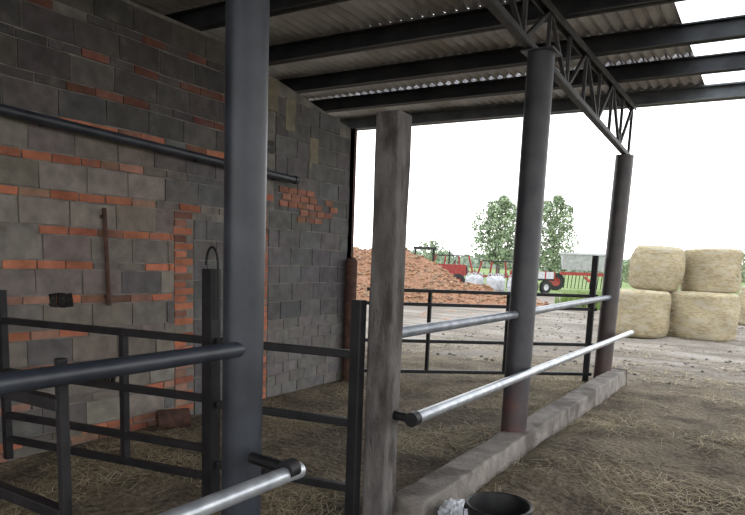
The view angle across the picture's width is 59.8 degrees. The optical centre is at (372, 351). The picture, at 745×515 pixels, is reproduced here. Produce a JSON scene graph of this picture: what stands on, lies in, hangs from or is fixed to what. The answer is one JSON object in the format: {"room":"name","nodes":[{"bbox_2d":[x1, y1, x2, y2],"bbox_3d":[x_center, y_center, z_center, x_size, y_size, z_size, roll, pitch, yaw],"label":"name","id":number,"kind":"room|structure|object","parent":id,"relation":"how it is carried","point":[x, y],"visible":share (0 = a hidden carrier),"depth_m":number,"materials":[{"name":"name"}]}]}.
{"room":"farm building","nodes":[
{"label":"farm building","id":0,"kind":"room"},
{"bbox_2d":[0,0,350,462],"bbox_3d":[-2.796,-0.965,4.579,0.320,3.607,9.000,7,10,31],"label":"wall","id":1,"kind":"structure","parent":0,"point":[127,67],"depth_m":5.52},
{"bbox_2d":[100,208,111,305],"bbox_3d":[-2.189,-0.772,5.308,0.062,0.791,0.066,7,10,31],"label":"wall bar","id":2,"kind":"object","parent":1,"relation":"attached to","point":[103,216],"visible":1,"depth_m":5.29,"materials":[{"name":"brown metal"}]},
{"bbox_2d":[0,104,299,183],"bbox_3d":[-2.126,-1.712,5.137,0.165,0.211,4.801,7,10,31],"label":"pipe","id":3,"kind":"object","parent":1,"relation":"attached to","point":[42,120],"visible":1,"depth_m":5.14,"materials":[{"name":"metal"}]},
{"bbox_2d":[347,128,356,258],"bbox_3d":[-0.327,-1.221,8.387,0.140,3.200,0.060,7,10,31],"label":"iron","id":4,"kind":"object","parent":1,"relation":"attached to","point":[353,148],"visible":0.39,"depth_m":8.22,"materials":[{"name":"black metal"}]},
{"bbox_2d":[164,0,349,30],"bbox_3d":[0.877,-2.898,4.727,10.400,0.172,0.120,7,10,31],"label":"roof beam","id":5,"kind":"structure","parent":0,"point":[211,16],"depth_m":6.12,"materials":[{"name":"black metal"}]},
{"bbox_2d":[0,267,744,514],"bbox_3d":[99.671,-17.780,160.786,600.000,0.140,420.000,7,10,31],"label":"ground","id":6,"kind":"structure","parent":0,"point":[578,502],"depth_m":6.01,"materials":[{"name":"grey concrete"}]},
{"bbox_2d":[0,357,71,514],"bbox_3d":[-1.909,0.535,2.765,2.017,1.250,0.045,7,10,31],"label":"metal gate","id":7,"kind":"object","parent":6,"relation":"on","point":[59,402],"visible":1,"depth_m":2.22,"materials":[{"name":"grey metal"}]},
{"bbox_2d":[0,246,220,496],"bbox_3d":[-1.792,0.087,4.304,1.861,1.607,0.091,5,9,22],"label":"metal gate","id":8,"kind":"object","parent":6,"relation":"on","point":[209,447],"visible":1,"depth_m":4.18,"materials":[{"name":"grey metal"}]},
{"bbox_2d":[155,408,190,429],"bbox_3d":[-1.806,0.611,5.875,0.290,0.180,0.180,-2,9,-28],"label":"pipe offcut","id":9,"kind":"object","parent":6,"relation":"on","point":[181,417],"visible":0.98,"depth_m":5.81,"materials":[{"name":"brick"}]},
{"bbox_2d":[221,0,269,514],"bbox_3d":[-0.550,-0.524,2.787,0.198,3.502,0.178,7,10,31],"label":"steel post","id":10,"kind":"object","parent":6,"relation":"on","point":[246,21],"visible":1,"depth_m":2.72,"materials":[{"name":"grey metal"}]},
{"bbox_2d":[0,342,244,395],"bbox_3d":[-1.024,0.081,2.042,0.068,0.068,1.760,7,9,30],"label":"pipe rail","id":11,"kind":"object","parent":10,"relation":"attached to","point":[11,382],"visible":1,"depth_m":2.21,"materials":[{"name":"metal"}]},
{"bbox_2d":[157,452,305,514],"bbox_3d":[-0.848,0.567,2.038,0.264,0.097,1.753,7,10,31],"label":"pipe rail","id":12,"kind":"object","parent":10,"relation":"attached to","point":[283,472],"visible":1,"depth_m":2.46,"materials":[{"name":"silver metal"}]},
{"bbox_2d":[342,257,357,382],"bbox_3d":[-0.294,-0.392,8.360,0.150,1.630,0.150,7,10,31],"label":"gate post","id":13,"kind":"object","parent":6,"relation":"on","point":[351,262],"visible":0.78,"depth_m":8.27,"materials":[{"name":"metal"}]},
{"bbox_2d":[0,330,744,514],"bbox_3d":[3.653,0.683,7.132,11.158,0.175,14.358,7,10,31],"label":"straw","id":14,"kind":"object","parent":6,"relation":"on","point":[580,381],"visible":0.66,"depth_m":5.14,"materials":[{"name":"brown plant"}]},
{"bbox_2d":[362,110,411,514],"bbox_3d":[0.072,-0.075,3.629,0.150,2.420,0.151,7,10,31],"label":"concrete post","id":15,"kind":"object","parent":6,"relation":"on","point":[394,127],"visible":1,"depth_m":3.55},
{"bbox_2d":[216,300,366,514],"bbox_3d":[-0.505,0.336,3.816,0.955,1.330,0.073,6,9,22],"label":"metal gate","id":16,"kind":"object","parent":15,"relation":"attached to","point":[356,354],"visible":0.73,"depth_m":3.66,"materials":[{"name":"grey metal"}]},
{"bbox_2d":[402,311,518,337],"bbox_3d":[0.630,-0.200,4.501,0.068,0.078,1.971,7,10,32],"label":"pipe rail","id":17,"kind":"object","parent":15,"relation":"attached to","point":[432,327],"visible":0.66,"depth_m":4.34,"materials":[{"name":"silver metal"}]},
{"bbox_2d":[416,239,452,263],"bbox_3d":[7.353,-11.393,79.374,5.200,4.743,5.797,7,10,31],"label":"bush","id":18,"kind":"object","parent":6,"relation":"on","point":[431,242],"visible":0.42,"depth_m":79.12,"materials":[{"name":"green plant"}]},
{"bbox_2d":[413,246,467,282],"bbox_3d":[3.809,-4.964,38.467,3.587,2.401,1.999,3,8,3],"label":"tractor","id":19,"kind":"object","parent":6,"relation":"on","point":[459,271],"visible":0.14,"depth_m":38.06,"materials":[{"name":"red metal"}]},
{"bbox_2d":[353,247,549,319],"bbox_3d":[-0.802,-3.273,26.137,15.000,2.204,14.000,7,10,31],"label":"rubble pile","id":20,"kind":"object","parent":6,"relation":"on","point":[421,272],"visible":0.27,"depth_m":24.03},
{"bbox_2d":[438,498,467,514],"bbox_3d":[0.500,0.984,3.853,0.228,0.213,0.301,5,9,17],"label":"plastic bag","id":21,"kind":"object","parent":6,"relation":"on","point":[450,507],"visible":0.84,"depth_m":3.81,"materials":[{"name":"white plastic"}]},
{"bbox_2d":[435,254,475,275],"bbox_3d":[5.422,-5.687,45.028,4.589,2.055,2.118,7,10,31],"label":"implement","id":22,"kind":"object","parent":6,"relation":"on","point":[468,256],"visible":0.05,"depth_m":44.88,"materials":[{"name":"red metal"}]},
{"bbox_2d":[465,272,483,283],"bbox_3d":[5.566,-3.788,35.374,0.900,1.093,0.900,7,10,31],"label":"sack","id":23,"kind":"object","parent":6,"relation":"on","point":[476,279],"visible":0.62,"depth_m":34.99,"materials":[{"name":"white plastic"}]},
{"bbox_2d":[470,195,516,273],"bbox_3d":[15.272,-14.036,78.783,6.859,9.872,6.160,4,8,15],"label":"tree","id":24,"kind":"object","parent":6,"relation":"on","point":[496,243],"visible":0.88,"depth_m":77.60,"materials":[{"name":"green plant"}]},
{"bbox_2d":[476,260,512,287],"bbox_3d":[7.823,-4.763,40.295,3.902,1.753,1.676,3,8,6],"label":"implement","id":25,"kind":"object","parent":6,"relation":"on","point":[491,261],"visible":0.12,"depth_m":40.34,"materials":[{"name":"red metal"}]},
{"bbox_2d":[486,273,505,291],"bbox_3d":[6.567,-3.632,34.534,0.900,1.086,0.900,7,10,31],"label":"sack","id":26,"kind":"object","parent":6,"relation":"on","point":[497,283],"visible":0.74,"depth_m":34.16,"materials":[{"name":"white plastic"}]},
{"bbox_2d":[463,492,533,514],"bbox_3d":[0.682,0.966,3.538,0.390,0.285,0.366,7,10,31],"label":"bucket","id":27,"kind":"object","parent":6,"relation":"on","point":[480,503],"visible":1,"depth_m":3.66,"materials":[{"name":"black plastic"}]},
{"bbox_2d":[507,275,511,291],"bbox_3d":[7.442,-3.425,33.305,0.900,1.080,0.900,7,10,31],"label":"sack","id":28,"kind":"object","parent":6,"relation":"on","point":[509,280],"visible":0.14,"depth_m":33.10,"materials":[{"name":"white plastic"}]},
{"bbox_2d":[394,368,626,514],"bbox_3d":[1.796,0.684,6.404,0.274,0.286,6.130,7,10,31],"label":"kerb","id":29,"kind":"object","parent":6,"relation":"on","point":[466,473],"visible":0.78,"depth_m":4.93,"materials":[{"name":"grey concrete"}]},
{"bbox_2d":[500,46,561,432],"bbox_3d":[1.267,-0.739,5.373,0.260,3.332,0.338,7,10,31],"label":"steel post","id":30,"kind":"object","parent":6,"relation":"on","point":[540,60],"visible":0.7,"depth_m":5.25,"materials":[{"name":"grey metal"}]},
{"bbox_2d":[392,330,633,426],"bbox_3d":[1.844,0.045,6.372,0.264,0.097,6.516,7,10,31],"label":"pipe rail","id":31,"kind":"object","parent":30,"relation":"attached to","point":[414,418],"visible":0.94,"depth_m":4.47,"materials":[{"name":"silver metal"}]},
{"bbox_2d":[535,295,610,314],"bbox_3d":[2.236,-0.529,7.103,0.068,0.078,3.781,7,9,30],"label":"pipe rail","id":32,"kind":"object","parent":30,"relation":"attached to","point":[558,306],"visible":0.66,"depth_m":6.74,"materials":[{"name":"silver metal"}]},
{"bbox_2d":[510,270,559,292],"bbox_3d":[9.440,-3.946,36.738,3.008,1.274,1.521,-2,9,-26],"label":"trailer","id":33,"kind":"object","parent":6,"relation":"on","point":[545,277],"visible":0.24,"depth_m":36.09,"materials":[{"name":"white metal"}]},
{"bbox_2d":[539,195,579,275],"bbox_3d":[22.103,-13.969,78.950,6.213,10.206,5.928,7,10,31],"label":"tree","id":34,"kind":"object","parent":6,"relation":"on","point":[553,251],"visible":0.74,"depth_m":77.79,"materials":[{"name":"green plant"}]},
{"bbox_2d":[409,249,744,279],"bbox_3d":[49.906,-21.050,155.797,203.022,5.930,21.989,7,10,31],"label":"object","id":35,"kind":"object","parent":6,"relation":"on","point":[464,260],"visible":0.04,"depth_m":176.91,"materials":[{"name":"green plant"}]},
{"bbox_2d":[409,312,744,386],"bbox_3d":[8.312,-0.051,13.717,12.037,0.108,12.166,7,10,31],"label":"stones","id":36,"kind":"object","parent":6,"relation":"on","point":[567,314],"visible":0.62,"depth_m":12.24},
{"bbox_2d":[554,289,600,309],"bbox_3d":[9.460,-2.055,25.362,5.185,0.750,2.807,2,8,2],"label":"grass","id":37,"kind":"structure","parent":6,"relation":"on","point":[562,299],"depth_m":24.38,"materials":[{"name":"green plant"}]},
{"bbox_2d":[550,252,621,289],"bbox_3d":[13.535,-5.027,41.280,3.071,2.442,3.802,-5,11,-43],"label":"drill","id":38,"kind":"object","parent":6,"relation":"on","point":[569,261],"visible":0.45,"depth_m":40.97,"materials":[{"name":"grey metal"}]},
{"bbox_2d":[593,154,633,378],"bbox_3d":[3.244,-1.041,8.746,0.270,3.114,0.230,7,10,31],"label":"steel post","id":39,"kind":"object","parent":6,"relation":"on","point":[623,168],"visible":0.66,"depth_m":8.63,"materials":[{"name":"grey metal"}]},
{"bbox_2d":[364,255,598,382],"bbox_3d":[1.488,-0.454,8.701,3.176,1.770,0.100,1,8,-7],"label":"metal gate","id":40,"kind":"object","parent":39,"relation":"attached to","point":[585,374],"visible":0.6,"depth_m":8.73,"materials":[{"name":"black metal"}]},
{"bbox_2d":[599,259,629,280],"bbox_3d":[29.771,-9.406,77.345,5.229,3.685,5.370,7,10,31],"label":"bush","id":41,"kind":"object","parent":6,"relation":"on","point":[625,269],"visible":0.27,"depth_m":76.48,"materials":[{"name":"green plant"}]},
{"bbox_2d":[615,289,674,338],"bbox_3d":[6.420,-0.925,15.484,1.503,1.120,1.516,7,10,31],"label":"bale","id":42,"kind":"object","parent":6,"relation":"on","point":[646,313],"visible":0.74,"depth_m":14.93,"materials":[{"name":"plant"}]},
{"bbox_2d":[624,245,687,291],"bbox_3d":[6.814,-2.002,15.585,1.398,1.093,1.390,7,10,31],"label":"bale","id":43,"kind":"object","parent":42,"relation":"on","point":[652,267],"visible":0.98,"depth_m":15.09,"materials":[{"name":"plant"}]},
{"bbox_2d":[667,291,742,341],"bbox_3d":[7.823,-0.875,15.509,1.809,1.120,1.825,7,10,31],"label":"bale","id":44,"kind":"object","parent":6,"relation":"on","point":[705,316],"visible":0.82,"depth_m":14.82,"materials":[{"name":"plant"}]},
{"bbox_2d":[679,249,744,292],"bbox_3d":[8.209,-1.951,15.667,1.489,1.066,1.491,7,10,31],"label":"bale","id":45,"kind":"object","parent":44,"relation":"on","point":[706,270],"visible":0.92,"depth_m":15.16,"materials":[{"name":"plant"}]},
{"bbox_2d":[736,286,744,324],"bbox_3d":[12.007,-1.388,19.828,1.651,1.220,1.654,7,10,31],"label":"bale","id":46,"kind":"object","parent":6,"relation":"on","point":[742,292],"visible":0.53,"depth_m":19.75,"materials":[{"name":"plant"}]},
{"bbox_2d":[741,245,744,282],"bbox_3d":[60.187,-13.385,102.644,10.383,6.984,9.273,7,10,31],"label":"bush","id":47,"kind":"object","parent":6,"relation":"on","point":[743,265],"visible":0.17,"depth_m":102.75,"materials":[{"name":"green plant"}]},
{"bbox_2d":[480,0,636,153],"bbox_3d":[0.592,-2.376,4.056,0.082,0.692,10.962,7,10,31],"label":"roof truss","id":48,"kind":"structure","parent":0,"point":[556,21],"depth_m":6.18,"materials":[{"name":"grey metal"}]},
{"bbox_2d":[129,0,507,43],"bbox_3d":[0.866,-3.020,4.684,10.400,0.035,2.500,7,10,31],"label":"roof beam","id":49,"kind":"structure","parent":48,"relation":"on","point":[348,14],"depth_m":6.31,"materials":[{"name":"black metal"}]},
{"bbox_2d":[269,0,686,65],"bbox_3d":[1.501,-3.019,5.733,10.400,0.172,0.120,7,10,31],"label":"roof beam","id":50,"kind":"structure","parent":48,"relation":"on","point":[481,20],"depth_m":6.30,"materials":[{"name":"black metal"}]},
{"bbox_2d":[269,0,693,100],"bbox_3d":[0.300,-3.469,7.733,6.200,0.035,2.370,7,10,31],"label":"sheet","id":51,"kind":"object","parent":48,"relation":"on","point":[664,14],"visible":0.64,"depth_m":7.20,"materials":[{"name":"grey metal"}]},
{"bbox_2d":[308,52,704,118],"bbox_3d":[1.276,-3.658,9.305,6.200,0.035,1.570,7,10,31],"label":"sheet","id":52,"kind":"object","parent":48,"relation":"on","point":[695,80],"visible":0.27,"depth_m":9.10,"materials":[{"name":"grey metal"}]},
{"bbox_2d":[279,15,744,93],"bbox_3d":[2.110,-3.137,6.713,10.400,0.172,0.120,7,10,31],"label":"beam","id":53,"kind":"structure","parent":48,"relation":"on","point":[733,27],"depth_m":7.05,"materials":[{"name":"black metal"}]},
{"bbox_2d":[310,50,744,112],"bbox_3d":[2.687,-3.249,7.643,10.400,0.172,0.120,7,10,31],"label":"beam","id":54,"kind":"structure","parent":48,"relation":"on","point":[729,61],"depth_m":8.16,"materials":[{"name":"black metal"}]},
{"bbox_2d":[340,81,744,130],"bbox_3d":[3.370,-3.383,8.741,10.400,0.175,0.180,7,10,31],"label":"beam","id":55,"kind":"structure","parent":48,"relation":"on","point":[730,90],"depth_m":9.07,"materials":[{"name":"metal"}]},
{"bbox_2d":[676,0,744,84],"bbox_3d":[3.737,-3.172,6.480,1.000,0.035,3.720,7,10,31],"label":"skylight panel","id":56,"kind":"object","parent":48,"relation":"attached to","point":[689,10],"visible":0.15,"depth_m":6.09,"materials":[{"name":"white plastic"}]}
]}

